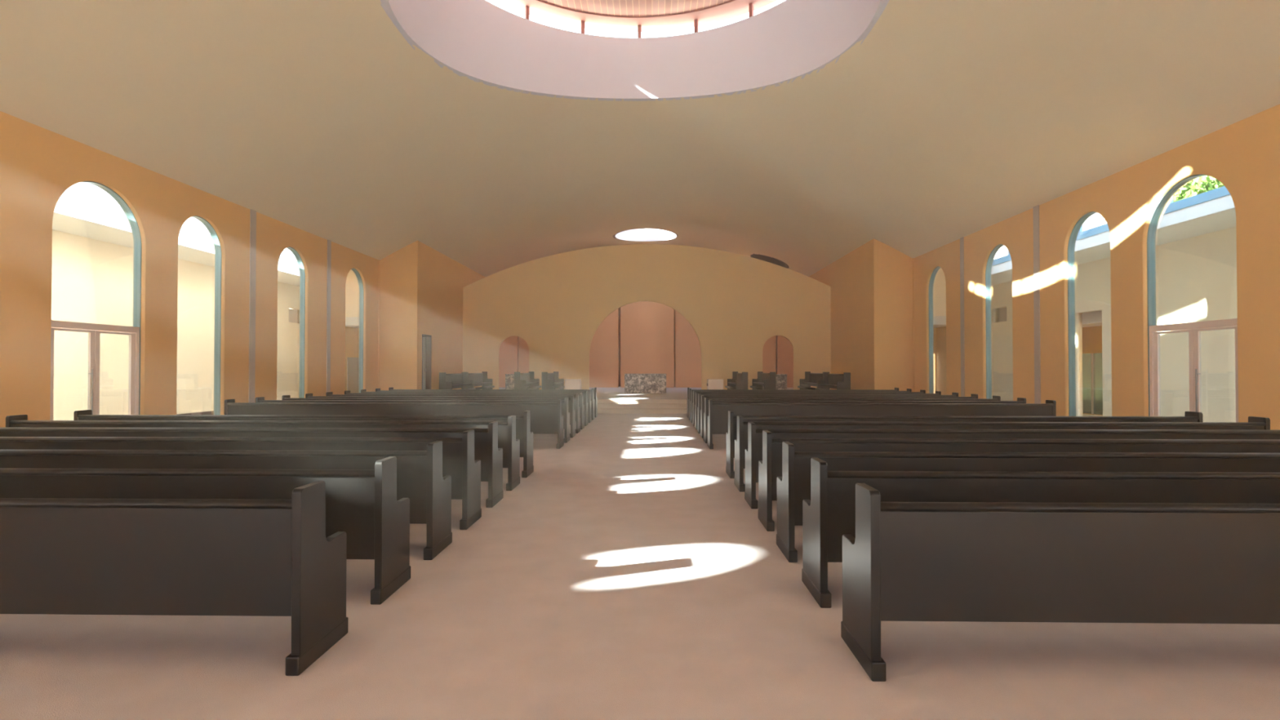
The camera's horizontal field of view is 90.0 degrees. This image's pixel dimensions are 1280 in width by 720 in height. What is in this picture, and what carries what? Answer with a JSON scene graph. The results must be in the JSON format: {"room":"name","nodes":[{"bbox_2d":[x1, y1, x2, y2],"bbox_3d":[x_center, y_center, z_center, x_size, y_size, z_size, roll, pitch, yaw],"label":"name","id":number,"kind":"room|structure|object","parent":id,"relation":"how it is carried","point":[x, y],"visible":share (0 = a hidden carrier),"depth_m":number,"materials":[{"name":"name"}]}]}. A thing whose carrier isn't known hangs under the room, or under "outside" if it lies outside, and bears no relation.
{"room":"house of worship","nodes":[
{"label":"house of worship","id":0,"kind":"room"},
{"bbox_2d":[52,213,299,286],"bbox_3d":[-13.102,-3.198,9.409,1.880,0.230,32.200,0,-1,1],"label":"ceiling","id":1,"kind":"structure","parent":0,"point":[61,223],"depth_m":15.55,"materials":[{"name":"white paint"}]},
{"bbox_2d":[53,199,299,276],"bbox_3d":[-12.133,-3.228,9.389,0.060,0.290,32.200,0,-1,1],"label":"trim","id":2,"kind":"structure","parent":1,"relation":"attached to","point":[62,207],"depth_m":14.59,"materials":[{"name":"white paint"}]},
{"bbox_2d":[58,191,298,266],"bbox_3d":[-12.173,-3.470,9.393,0.180,0.195,32.200,0,-1,1],"label":"trim","id":3,"kind":"structure","parent":1,"relation":"attached to","point":[67,197],"depth_m":14.51,"materials":[{"name":"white paint"}]},
{"bbox_2d":[0,111,378,427],"bbox_3d":[-10.659,-1.320,12.236,0.250,6.246,38.000,0,-1,1],"label":"wall","id":4,"kind":"structure","parent":0,"point":[37,164],"depth_m":13.99,"materials":[{"name":"orange paint"}]},
{"bbox_2d":[49,320,139,420],"bbox_3d":[-10.651,0.489,12.514,0.154,2.395,2.076,0,-1,1],"label":"door","id":5,"kind":"structure","parent":4,"relation":"in","point":[94,335],"depth_m":12.57,"materials":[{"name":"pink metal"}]},
{"bbox_2d":[79,181,142,414],"bbox_3d":[-10.697,-0.893,12.532,0.158,5.160,2.120,0,-1,1],"label":"window","id":6,"kind":"structure","parent":4,"relation":"in","point":[129,214],"depth_m":13.57,"materials":[{"name":"teal"}]},
{"bbox_2d":[191,215,221,414],"bbox_3d":[-10.640,-0.859,15.311,0.158,5.160,1.600,0,-1,1],"label":"window","id":7,"kind":"structure","parent":4,"relation":"in","point":[217,331],"depth_m":16.08,"materials":[{"name":"teal"}]},
{"bbox_2d":[248,208,256,402],"bbox_3d":[-10.423,-1.143,17.211,0.020,5.816,0.240,0,-1,1],"label":"trim","id":8,"kind":"structure","parent":4,"relation":"attached to","point":[252,213],"depth_m":17.20,"materials":[{"name":"beige paint"}]},
{"bbox_2d":[286,246,305,398],"bbox_3d":[-10.562,-0.810,19.180,0.158,5.160,1.620,0,-1,1],"label":"window","id":9,"kind":"structure","parent":4,"relation":"in","point":[302,273],"depth_m":19.97,"materials":[{"name":"teal metal"}]},
{"bbox_2d":[326,239,331,391],"bbox_3d":[-10.341,-1.092,21.260,0.020,5.816,0.220,0,-1,1],"label":"trim","id":10,"kind":"structure","parent":4,"relation":"attached to","point":[329,242],"depth_m":21.23,"materials":[{"name":"beige paint"}]},
{"bbox_2d":[351,267,363,392],"bbox_3d":[-10.480,-0.760,23.229,0.158,5.160,1.600,0,-1,1],"label":"window","id":11,"kind":"structure","parent":4,"relation":"in","point":[356,272],"depth_m":24.00,"materials":[{"name":"teal"}]},
{"bbox_2d":[377,259,379,388],"bbox_3d":[-10.261,-1.044,25.159,0.020,5.816,0.060,0,-1,1],"label":"trim","id":12,"kind":"structure","parent":4,"relation":"attached to","point":[379,260],"depth_m":25.16,"materials":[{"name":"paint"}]},
{"bbox_2d":[51,229,359,420],"bbox_3d":[-13.741,-0.620,12.390,0.280,4.850,38.200,0,-1,1],"label":"wall","id":13,"kind":"structure","parent":0,"point":[92,279],"depth_m":16.65,"materials":[{"name":"beige paint"}]},
{"bbox_2d":[177,410,213,414],"bbox_3d":[-13.624,1.603,12.210,0.020,0.200,37.900,0,-1,1],"label":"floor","id":14,"kind":"structure","parent":13,"relation":"attached to","point":[211,412],"depth_m":19.67,"materials":[{"name":"beige"}]},
{"bbox_2d":[346,357,359,392],"bbox_3d":[-13.212,0.889,29.516,0.078,2.020,1.100,0,-1,1],"label":"door","id":15,"kind":"structure","parent":13,"relation":"in","point":[353,363],"depth_m":29.47,"materials":[{"name":"grey"}]},
{"bbox_2d":[288,308,297,323],"bbox_3d":[-13.677,-1.718,24.931,0.100,0.760,1.250,0,-1,1],"label":"wall","id":16,"kind":"structure","parent":0,"point":[293,313],"depth_m":25.16,"materials":[{"name":"beige paint"}]},
{"bbox_2d":[345,269,359,316],"bbox_3d":[-11.882,-3.055,28.388,2.850,2.319,0.200,0,-1,1],"label":"wall","id":17,"kind":"structure","parent":0,"point":[352,287],"depth_m":28.30,"materials":[{"name":"beige paint"}]},
{"bbox_2d":[345,316,359,325],"bbox_3d":[-11.882,-1.706,28.366,2.850,0.380,0.310,0,-1,1],"label":"trim","id":18,"kind":"structure","parent":17,"relation":"attached to","point":[349,321],"depth_m":28.23,"materials":[{"name":"white"}]},
{"bbox_2d":[379,240,420,390],"bbox_3d":[-9.517,-1.436,25.368,1.500,6.806,0.300,0,-1,1],"label":"wall","id":19,"kind":"structure","parent":0,"point":[399,271],"depth_m":25.22,"materials":[{"name":"orange paint"}]},
{"bbox_2d":[419,242,485,389],"bbox_3d":[-8.807,-1.353,32.005,0.350,6.806,13.000,0,-1,1],"label":"wall","id":20,"kind":"structure","parent":0,"point":[443,279],"depth_m":28.27,"materials":[{"name":"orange paint"}]},
{"bbox_2d":[422,333,431,389],"bbox_3d":[-8.994,0.196,26.248,0.510,2.465,1.070,0,-1,1],"label":"door","id":21,"kind":"structure","parent":20,"relation":"in","point":[426,339],"depth_m":26.72,"materials":[{"name":"grey wood"}]},
{"bbox_2d":[498,308,618,387],"bbox_3d":[-4.863,-1.720,36.381,7.300,6.550,0.300,0,-1,1],"label":"wall","id":22,"kind":"structure","parent":0,"point":[604,347],"depth_m":36.17,"materials":[{"name":"paint"}]},
{"bbox_2d":[380,0,889,101],"bbox_3d":[-0.103,-7.436,12.278,9.260,2.122,9.260,0,-1,1],"label":"ceiling","id":23,"kind":"structure","parent":0,"point":[479,41],"depth_m":15.65,"materials":[{"name":"paint"}]},
{"bbox_2d":[524,2,754,37],"bbox_3d":[-0.102,-8.667,12.316,9.126,0.340,9.105,0,-1,1],"label":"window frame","id":24,"kind":"structure","parent":23,"relation":"attached to","point":[751,6],"depth_m":16.50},
{"bbox_2d":[493,0,777,31],"bbox_3d":[-0.103,-8.912,12.297,9.660,0.150,9.660,0,-1,1],"label":"skylight","id":25,"kind":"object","parent":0,"point":[538,8],"depth_m":16.19,"materials":[{"name":"glass"}]},
{"bbox_2d":[0,0,1279,276],"bbox_3d":[-0.034,-5.519,15.624,21.260,3.171,45.500,0,-1,1],"label":"ceiling","id":26,"kind":"structure","parent":0,"point":[950,121],"depth_m":14.69,"materials":[{"name":"paint"}]},
{"bbox_2d":[0,413,1279,719],"bbox_3d":[-0.165,1.764,9.084,20.860,0.200,32.200,0,-1,1],"label":"floor","id":27,"kind":"structure","parent":0,"point":[628,576],"depth_m":3.62,"materials":[{"name":"carpet"}]},
{"bbox_2d":[0,480,348,675],"bbox_3d":[-4.979,1.127,3.552,6.540,0.935,0.528,0,-1,1],"label":"pew","id":28,"kind":"object","parent":27,"relation":"on","point":[59,556],"visible":1,"depth_m":3.28,"materials":[{"name":"brown wood"}]},
{"bbox_2d":[0,456,410,604],"bbox_3d":[-4.959,1.139,4.521,6.540,0.935,0.528,0,-1,1],"label":"pew","id":29,"kind":"object","parent":27,"relation":"on","point":[362,504],"visible":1,"depth_m":4.26,"materials":[{"name":"brown wood"}]},
{"bbox_2d":[0,440,452,559],"bbox_3d":[-4.939,1.151,5.489,6.540,0.935,0.528,0,-1,1],"label":"pew","id":30,"kind":"object","parent":27,"relation":"on","point":[420,479],"visible":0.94,"depth_m":5.24,"materials":[{"name":"brown wood"}]},
{"bbox_2d":[0,429,481,529],"bbox_3d":[-4.920,1.163,6.458,6.540,0.935,0.528,0,-1,1],"label":"pew","id":31,"kind":"object","parent":27,"relation":"on","point":[459,463],"visible":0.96,"depth_m":6.21,"materials":[{"name":"brown wood"}]},
{"bbox_2d":[0,421,503,507],"bbox_3d":[-4.900,1.175,7.426,6.540,0.935,0.528,0,-1,1],"label":"pew","id":32,"kind":"object","parent":27,"relation":"on","point":[486,450],"visible":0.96,"depth_m":7.19,"materials":[{"name":"brown wood"}]},
{"bbox_2d":[5,414,519,490],"bbox_3d":[-4.880,1.188,8.395,6.540,0.935,0.528,0,-1,1],"label":"pew","id":33,"kind":"object","parent":27,"relation":"on","point":[507,440],"visible":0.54,"depth_m":8.17,"materials":[{"name":"brown wood"}]},
{"bbox_2d":[73,409,533,477],"bbox_3d":[-4.861,1.200,9.363,6.540,0.935,0.528,0,-1,1],"label":"pew","id":34,"kind":"object","parent":27,"relation":"on","point":[523,433],"visible":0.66,"depth_m":9.15,"materials":[{"name":"brown wood"}]},
{"bbox_2d":[224,399,564,448],"bbox_3d":[-4.795,1.240,12.591,6.540,0.935,0.528,0,-1,1],"label":"pew","id":35,"kind":"object","parent":27,"relation":"on","point":[544,418],"visible":0.57,"depth_m":12.37,"materials":[{"name":"brown wood"}]},
{"bbox_2d":[255,396,569,443],"bbox_3d":[-4.775,1.252,13.557,6.540,0.935,0.528,0,-1,1],"label":"pew","id":36,"kind":"object","parent":27,"relation":"on","point":[565,413],"visible":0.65,"depth_m":13.32,"materials":[{"name":"brown wood"}]},
{"bbox_2d":[282,395,575,437],"bbox_3d":[-4.756,1.264,14.523,6.540,0.935,0.528,0,-1,1],"label":"pew","id":37,"kind":"object","parent":27,"relation":"on","point":[571,401],"visible":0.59,"depth_m":14.28,"materials":[{"name":"brown wood"}]},
{"bbox_2d":[305,393,580,433],"bbox_3d":[-4.736,1.276,15.489,6.540,0.935,0.528,0,-1,1],"label":"pew","id":38,"kind":"object","parent":27,"relation":"on","point":[576,407],"visible":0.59,"depth_m":15.27,"materials":[{"name":"brown wood"}]},
{"bbox_2d":[325,391,584,429],"bbox_3d":[-4.716,1.288,16.454,6.540,0.935,0.528,0,-1,1],"label":"pew","id":39,"kind":"object","parent":27,"relation":"on","point":[581,405],"visible":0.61,"depth_m":16.22,"materials":[{"name":"brown wood"}]},
{"bbox_2d":[344,390,588,426],"bbox_3d":[-4.697,1.300,17.420,6.540,0.935,0.528,0,-1,1],"label":"pew","id":40,"kind":"object","parent":27,"relation":"on","point":[585,403],"visible":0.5,"depth_m":17.20,"materials":[{"name":"brown wood"}]},
{"bbox_2d":[360,389,591,422],"bbox_3d":[-4.677,1.312,18.386,6.540,0.935,0.528,0,-1,1],"label":"pew","id":41,"kind":"object","parent":27,"relation":"on","point":[588,393],"visible":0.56,"depth_m":18.14,"materials":[{"name":"brown wood"}]},
{"bbox_2d":[375,388,594,420],"bbox_3d":[-4.658,1.325,19.352,6.540,0.935,0.528,0,-1,1],"label":"pew","id":42,"kind":"object","parent":27,"relation":"on","point":[376,389],"visible":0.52,"depth_m":19.12,"materials":[{"name":"brown wood"}]},
{"bbox_2d":[388,386,597,417],"bbox_3d":[-4.638,1.337,20.317,6.540,0.935,0.528,0,-1,1],"label":"pew","id":43,"kind":"object","parent":27,"relation":"on","point":[595,397],"visible":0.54,"depth_m":20.09,"materials":[{"name":"brown wood"}]},
{"bbox_2d":[686,387,898,417],"bbox_3d":[4.760,1.334,20.126,6.540,0.935,0.528,0,-1,1],"label":"pew","id":44,"kind":"object","parent":27,"relation":"on","point":[895,388],"visible":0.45,"depth_m":19.90,"materials":[{"name":"brown wood"}]},
{"bbox_2d":[688,388,911,420],"bbox_3d":[4.740,1.322,19.161,6.540,0.935,0.528,0,-1,1],"label":"pew","id":45,"kind":"object","parent":27,"relation":"on","point":[908,389],"visible":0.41,"depth_m":18.94,"materials":[{"name":"brown wood"}]},
{"bbox_2d":[690,389,925,422],"bbox_3d":[4.721,1.310,18.195,6.540,0.935,0.528,0,-1,1],"label":"pew","id":46,"kind":"object","parent":27,"relation":"on","point":[922,391],"visible":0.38,"depth_m":17.97,"materials":[{"name":"brown wood"}]},
{"bbox_2d":[692,391,941,426],"bbox_3d":[4.701,1.298,17.229,6.540,0.935,0.528,0,-1,1],"label":"pew","id":47,"kind":"object","parent":27,"relation":"on","point":[937,393],"visible":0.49,"depth_m":17.01,"materials":[{"name":"brown wood"}]},
{"bbox_2d":[694,391,958,429],"bbox_3d":[4.681,1.286,16.264,6.540,0.935,0.528,0,-1,1],"label":"pew","id":48,"kind":"object","parent":27,"relation":"on","point":[953,394],"visible":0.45,"depth_m":16.04,"materials":[{"name":"brown wood"}]},
{"bbox_2d":[697,393,977,433],"bbox_3d":[4.662,1.274,15.298,6.540,0.935,0.528,0,-1,1],"label":"pew","id":49,"kind":"object","parent":27,"relation":"on","point":[972,396],"visible":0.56,"depth_m":15.08,"materials":[{"name":"brown wood"}]},
{"bbox_2d":[700,395,1000,438],"bbox_3d":[4.642,1.262,14.332,6.540,0.935,0.528,0,-1,1],"label":"pew","id":50,"kind":"object","parent":27,"relation":"on","point":[994,397],"visible":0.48,"depth_m":14.11,"materials":[{"name":"brown wood"}]},
{"bbox_2d":[703,397,1026,443],"bbox_3d":[4.623,1.250,13.366,6.540,0.935,0.528,0,-1,1],"label":"pew","id":51,"kind":"object","parent":27,"relation":"on","point":[1020,400],"visible":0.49,"depth_m":13.15,"materials":[{"name":"brown wood"}]},
{"bbox_2d":[707,399,1056,448],"bbox_3d":[4.603,1.238,12.401,6.540,0.935,0.528,0,-1,1],"label":"pew","id":52,"kind":"object","parent":27,"relation":"on","point":[717,417],"visible":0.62,"depth_m":12.19,"materials":[{"name":"brown wood"}]},
{"bbox_2d":[725,410,1202,478],"bbox_3d":[4.537,1.197,9.172,6.540,0.935,0.528,0,-1,1],"label":"pew","id":53,"kind":"object","parent":27,"relation":"on","point":[1189,416],"visible":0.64,"depth_m":8.96,"materials":[{"name":"brown wood"}]},
{"bbox_2d":[733,415,1270,492],"bbox_3d":[4.518,1.185,8.204,6.540,0.935,0.528,0,-1,1],"label":"pew","id":54,"kind":"object","parent":27,"relation":"on","point":[1254,422],"visible":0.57,"depth_m":7.99,"materials":[{"name":"brown wood"}]},
{"bbox_2d":[744,422,1279,508],"bbox_3d":[4.498,1.173,7.235,6.540,0.935,0.528,0,-1,1],"label":"pew","id":55,"kind":"object","parent":27,"relation":"on","point":[753,454],"visible":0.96,"depth_m":7.03,"materials":[{"name":"brown wood"}]},
{"bbox_2d":[758,430,1279,531],"bbox_3d":[4.479,1.161,6.267,6.540,0.935,0.528,0,-1,1],"label":"pew","id":56,"kind":"object","parent":27,"relation":"on","point":[770,468],"visible":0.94,"depth_m":6.07,"materials":[{"name":"brown wood"}]},
{"bbox_2d":[776,441,1279,562],"bbox_3d":[4.459,1.149,5.298,6.540,0.935,0.528,0,-1,1],"label":"pew","id":57,"kind":"object","parent":27,"relation":"on","point":[793,486],"visible":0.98,"depth_m":5.11,"materials":[{"name":"brown wood"}]},
{"bbox_2d":[801,457,1279,608],"bbox_3d":[4.439,1.137,4.330,6.540,0.935,0.528,0,-1,1],"label":"pew","id":58,"kind":"object","parent":27,"relation":"on","point":[829,513],"visible":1,"depth_m":4.15,"materials":[{"name":"brown wood"}]},
{"bbox_2d":[840,483,1279,681],"bbox_3d":[4.420,1.125,3.361,6.540,0.935,0.528,0,-1,1],"label":"pew","id":59,"kind":"object","parent":27,"relation":"on","point":[965,562],"visible":1,"depth_m":3.19,"materials":[{"name":"brown wood"}]},
{"bbox_2d":[597,399,687,413],"bbox_3d":[0.104,1.605,22.334,17.820,0.449,1.100,0,-1,1],"label":"steps","id":60,"kind":"structure","parent":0,"point":[604,406],"depth_m":22.10,"materials":[{"name":"carpet"}]},
{"bbox_2d":[613,227,678,241],"bbox_3d":[0.308,-7.137,33.993,3.540,1.178,3.540,0,-1,1],"label":"ceiling","id":61,"kind":"structure","parent":0,"point":[643,234],"depth_m":35.42,"materials":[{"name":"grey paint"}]},
{"bbox_2d":[498,386,793,399],"bbox_3d":[0.264,1.703,30.207,17.820,0.450,15.510,0,-1,1],"label":"floor","id":62,"kind":"structure","parent":0,"point":[674,393],"depth_m":26.38,"materials":[{"name":"carpet"}]},
{"bbox_2d":[439,372,475,389],"bbox_3d":[-7.112,0.946,25.055,0.618,0.935,2.830,0,-1,1],"label":"pew","id":63,"kind":"object","parent":62,"relation":"on","point":[446,381],"visible":0.59,"depth_m":25.22,"materials":[{"name":"brown wood"}]},
{"bbox_2d":[467,371,494,389],"bbox_3d":[-7.050,0.984,28.074,0.618,0.935,3.130,0,-1,1],"label":"pew","id":64,"kind":"object","parent":62,"relation":"on","point":[479,379],"visible":0.61,"depth_m":29.02,"materials":[{"name":"brown wood"}]},
{"bbox_2d":[505,373,528,389],"bbox_3d":[-5.784,1.075,30.363,1.110,0.810,0.510,0,-1,1],"label":"pedestal","id":65,"kind":"object","parent":62,"relation":"on","point":[509,378],"visible":0.33,"depth_m":30.12,"materials":[{"name":"grey stone"}]},
{"bbox_2d":[514,371,541,389],"bbox_3d":[-4.881,0.983,28.020,0.618,0.935,3.150,0,-1,1],"label":"pew","id":66,"kind":"object","parent":62,"relation":"on","point":[522,380],"visible":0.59,"depth_m":27.82,"materials":[{"name":"brown wood"}]},
{"bbox_2d":[542,371,564,389],"bbox_3d":[-3.741,0.983,27.997,0.618,0.935,3.150,0,-1,1],"label":"pew","id":67,"kind":"object","parent":62,"relation":"on","point":[549,380],"visible":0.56,"depth_m":27.75,"materials":[{"name":"brown wood"}]},
{"bbox_2d":[564,378,581,389],"bbox_3d":[-2.634,1.085,25.172,0.600,0.660,0.450,0,-1,1],"label":"stand","id":68,"kind":"object","parent":62,"relation":"on","point":[570,384],"visible":0.58,"depth_m":24.95,"materials":[{"name":"beige paint"}]},
{"bbox_2d":[624,373,666,393],"bbox_3d":[0.243,1.030,28.215,1.820,0.845,0.860,0,-1,1],"label":"altar","id":69,"kind":"object","parent":62,"relation":"on","point":[633,383],"visible":1,"depth_m":27.79,"materials":[{"name":"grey stone"}]},
{"bbox_2d":[706,378,723,389],"bbox_3d":[2.932,1.083,25.059,0.635,0.660,0.450,0,-1,1],"label":"stand","id":70,"kind":"object","parent":62,"relation":"on","point":[712,384],"visible":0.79,"depth_m":24.84,"materials":[{"name":"beige paint"}]},
{"bbox_2d":[724,371,747,389],"bbox_3d":[4.175,0.981,27.836,0.618,0.935,3.150,0,-1,1],"label":"pew","id":71,"kind":"object","parent":62,"relation":"on","point":[739,380],"visible":0.64,"depth_m":27.20,"materials":[{"name":"brown wood"}]},
{"bbox_2d":[750,371,776,389],"bbox_3d":[5.315,0.980,27.813,0.618,0.935,3.150,0,-1,1],"label":"pew","id":72,"kind":"object","parent":62,"relation":"on","point":[767,380],"visible":0.66,"depth_m":27.65,"materials":[{"name":"brown wood"}]},
{"bbox_2d":[763,373,786,389],"bbox_3d":[6.313,1.071,30.117,1.110,0.810,0.510,0,-1,1],"label":"pedestal","id":73,"kind":"object","parent":62,"relation":"on","point":[780,379],"visible":0.33,"depth_m":29.86,"materials":[{"name":"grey stone"}]},
{"bbox_2d":[797,371,823,389],"bbox_3d":[7.485,0.980,27.779,0.618,0.935,3.130,0,-1,1],"label":"pew","id":74,"kind":"object","parent":62,"relation":"on","point":[811,379],"visible":0.67,"depth_m":28.71,"materials":[{"name":"brown wood"}]},
{"bbox_2d":[815,372,850,389],"bbox_3d":[7.423,0.942,24.759,0.618,0.935,2.830,0,-1,1],"label":"pew","id":75,"kind":"object","parent":62,"relation":"on","point":[838,381],"visible":0.57,"depth_m":24.90,"materials":[{"name":"brown wood"}]},
{"bbox_2d":[462,244,831,391],"bbox_3d":[0.282,-2.051,31.139,17.860,7.180,0.120,0,-1,1],"label":"wall","id":76,"kind":"structure","parent":0,"point":[733,303],"depth_m":31.10,"materials":[{"name":"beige paint"}]},
{"bbox_2d":[620,301,674,387],"bbox_3d":[0.404,-2.176,35.904,2.990,7.450,0.650,0,-1,1],"label":"wall","id":77,"kind":"structure","parent":0,"point":[646,327],"depth_m":35.67,"materials":[{"name":"paint"}]},
{"bbox_2d":[518,307,776,386],"bbox_3d":[0.425,-2.498,38.184,17.860,8.350,0.300,0,-1,1],"label":"wall","id":78,"kind":"structure","parent":0,"point":[619,308],"depth_m":38.02,"materials":[{"name":"paint"}]},
{"bbox_2d":[675,310,793,387],"bbox_3d":[5.635,-1.723,36.168,7.300,6.550,0.300,0,-1,1],"label":"wall","id":79,"kind":"structure","parent":0,"point":[687,347],"depth_m":36.04,"materials":[{"name":"paint"}]},
{"bbox_2d":[750,253,789,268],"bbox_3d":[7.118,-5.840,35.339,2.200,1.538,2.200,0,-1,1],"label":"ceiling","id":80,"kind":"structure","parent":0,"point":[771,260],"depth_m":36.13,"materials":[{"name":"brown paint"}]},
{"bbox_2d":[808,240,871,389],"bbox_3d":[9.399,-1.357,31.635,0.350,6.806,13.000,0,-1,1],"label":"wall","id":81,"kind":"structure","parent":0,"point":[849,277],"depth_m":27.62,"materials":[{"name":"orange paint"}]},
{"bbox_2d":[871,238,913,391],"bbox_3d":[9.839,-1.441,24.975,1.500,6.806,0.300,0,-1,1],"label":"wall","id":82,"kind":"structure","parent":0,"point":[891,269],"depth_m":24.83,"materials":[{"name":"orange paint"}]},
{"bbox_2d":[933,328,937,393],"bbox_3d":[12.364,0.173,29.855,2.850,3.700,0.200,0,-1,1],"label":"wall","id":83,"kind":"structure","parent":0,"point":[934,329],"depth_m":29.75,"materials":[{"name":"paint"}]},
{"bbox_2d":[933,267,946,315],"bbox_3d":[12.323,-3.061,27.896,2.850,2.319,0.200,0,-1,1],"label":"wall","id":84,"kind":"structure","parent":0,"point":[940,283],"depth_m":27.78,"materials":[{"name":"beige paint"}]},
{"bbox_2d":[933,315,946,324],"bbox_3d":[12.323,-1.712,27.874,2.850,0.380,0.310,0,-1,1],"label":"trim","id":85,"kind":"structure","parent":84,"relation":"attached to","point":[937,320],"depth_m":27.71,"materials":[{"name":"white"}]},
{"bbox_2d":[933,324,946,328],"bbox_3d":[12.354,-1.593,29.402,2.850,0.180,2.750,0,-1,1],"label":"ceiling","id":86,"kind":"structure","parent":0,"point":[934,326],"depth_m":28.58,"materials":[{"name":"white paint"}]},
{"bbox_2d":[994,249,999,258],"bbox_3d":[13.087,-3.689,24.882,1.700,1.138,0.190,0,-1,1],"label":"wall","id":87,"kind":"structure","parent":0,"point":[997,254],"depth_m":24.78,"materials":[{"name":"beige paint"}]},
{"bbox_2d":[991,186,1230,266],"bbox_3d":[11.842,-3.477,8.905,0.180,0.195,32.200,0,-1,1],"label":"trim","id":88,"kind":"structure","parent":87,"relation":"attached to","point":[1222,191],"depth_m":14.12,"materials":[{"name":"blue paint"}]},
{"bbox_2d":[991,194,1235,275],"bbox_3d":[11.802,-3.234,8.903,0.060,0.290,32.200,0,-1,1],"label":"trim","id":89,"kind":"structure","parent":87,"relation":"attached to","point":[1223,203],"depth_m":14.19,"materials":[{"name":"white"}]},
{"bbox_2d":[998,306,1006,322],"bbox_3d":[13.977,-1.726,24.370,0.100,0.760,1.250,0,-1,1],"label":"wall","id":90,"kind":"structure","parent":0,"point":[1002,311],"depth_m":24.57,"materials":[{"name":"beige paint"}]},
{"bbox_2d":[933,226,1237,422],"bbox_3d":[13.533,-0.627,11.836,0.280,4.850,38.200,0,-1,1],"label":"wall","id":91,"kind":"structure","parent":0,"point":[1196,277],"depth_m":16.13,"materials":[{"name":"beige paint"}]},
{"bbox_2d":[1081,310,1102,327],"bbox_3d":[14.472,-1.361,19.929,1.270,0.480,6.400,0,-1,1],"label":"ceiling","id":92,"kind":"structure","parent":0,"point":[1090,318],"depth_m":19.70,"materials":[{"name":"beige paint"}]},
{"bbox_2d":[1081,325,1102,415],"bbox_3d":[15.032,0.149,19.898,0.150,3.500,6.400,0,-1,1],"label":"wall","id":93,"kind":"structure","parent":0,"point":[1091,335],"depth_m":21.18,"materials":[{"name":"brown"}]},
{"bbox_2d":[1082,352,1102,414],"bbox_3d":[15.066,0.786,21.290,0.060,2.020,2.200,0,-1,1],"label":"door","id":94,"kind":"structure","parent":93,"relation":"in","point":[1092,384],"depth_m":21.26,"materials":[{"name":"beige glass"}]},
{"bbox_2d":[1082,413,1102,416],"bbox_3d":[14.497,1.899,19.887,1.220,0.199,6.400,0,-1,1],"label":"floor","id":95,"kind":"structure","parent":0,"point":[1083,415],"depth_m":20.72,"materials":[{"name":"beige tile"}]},
{"bbox_2d":[913,104,1279,430],"bbox_3d":[10.447,-1.325,11.808,0.250,6.246,38.000,0,-1,1],"label":"wall","id":96,"kind":"structure","parent":0,"point":[1243,155],"depth_m":13.64,"materials":[{"name":"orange paint"}]},
{"bbox_2d":[912,257,914,391],"bbox_3d":[10.574,-1.049,24.735,0.020,5.816,0.060,0,-1,1],"label":"trim","id":97,"kind":"structure","parent":96,"relation":"attached to","point":[913,258],"depth_m":24.72,"materials":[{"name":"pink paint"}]},
{"bbox_2d":[928,266,940,393],"bbox_3d":[10.714,-0.765,22.799,0.158,5.160,1.600,0,-1,1],"label":"window","id":98,"kind":"structure","parent":96,"relation":"in","point":[935,270],"depth_m":23.57,"materials":[{"name":"teal"}]},
{"bbox_2d":[960,236,964,396],"bbox_3d":[10.495,-1.098,20.837,0.020,5.816,0.220,0,-1,1],"label":"trim","id":99,"kind":"structure","parent":96,"relation":"attached to","point":[962,239],"depth_m":20.83,"materials":[{"name":"beige paint"}]},
{"bbox_2d":[985,244,1004,398],"bbox_3d":[10.632,-0.816,18.750,0.158,5.160,1.620,0,-1,1],"label":"window","id":100,"kind":"structure","parent":96,"relation":"in","point":[988,266],"depth_m":19.53,"materials":[{"name":"teal"}]},
{"bbox_2d":[1032,204,1040,403],"bbox_3d":[10.413,-1.148,16.788,0.020,5.816,0.240,0,-1,1],"label":"trim","id":101,"kind":"structure","parent":96,"relation":"attached to","point":[1035,209],"depth_m":16.77,"materials":[{"name":"beige paint"}]},
{"bbox_2d":[1067,211,1097,416],"bbox_3d":[10.553,-0.864,14.881,0.158,5.160,1.600,0,-1,1],"label":"window","id":102,"kind":"structure","parent":96,"relation":"in","point":[1071,246],"depth_m":15.65,"materials":[{"name":"teal"}]},
{"bbox_2d":[1008,195,1173,254],"bbox_3d":[11.183,-3.825,7.423,1.399,0.465,29.200,0,-1,1],"label":"window","id":103,"kind":"structure","parent":96,"relation":"in","point":[1171,200],"depth_m":14.38,"materials":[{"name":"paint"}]},
{"bbox_2d":[1146,173,1206,416],"bbox_3d":[10.497,-0.899,12.101,0.158,5.160,2.120,0,-1,1],"label":"window","id":104,"kind":"structure","parent":96,"relation":"in","point":[1151,236],"depth_m":13.14,"materials":[{"name":"teal"}]},
{"bbox_2d":[1149,318,1238,422],"bbox_3d":[10.451,0.484,12.085,0.154,2.395,2.076,0,-1,1],"label":"door","id":105,"kind":"structure","parent":96,"relation":"in","point":[1194,335],"depth_m":12.12,"materials":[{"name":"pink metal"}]},
{"bbox_2d":[991,208,1235,285],"bbox_3d":[12.772,-3.204,8.883,1.880,0.230,32.200,0,-1,1],"label":"ceiling","id":106,"kind":"structure","parent":0,"point":[1224,220],"depth_m":15.18,"materials":[{"name":"white paint"}]},
{"label":"outside","id":107,"kind":"structure","parent":0,"visible":0},
{"bbox_3d":[-0.147,2.030,9.980,180.000,0.290,200.000,0,-1,1],"label":"ground","id":108,"kind":"structure","parent":107,"visible":0},
{"bbox_2d":[1101,175,1224,220],"bbox_3d":[21.678,-3.115,22.991,8.522,10.320,8.484,0,-1,1],"label":"tree","id":109,"kind":"object","parent":108,"relation":"on","point":[1198,185],"visible":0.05,"depth_m":21.84,"materials":[{"name":"green plant"}]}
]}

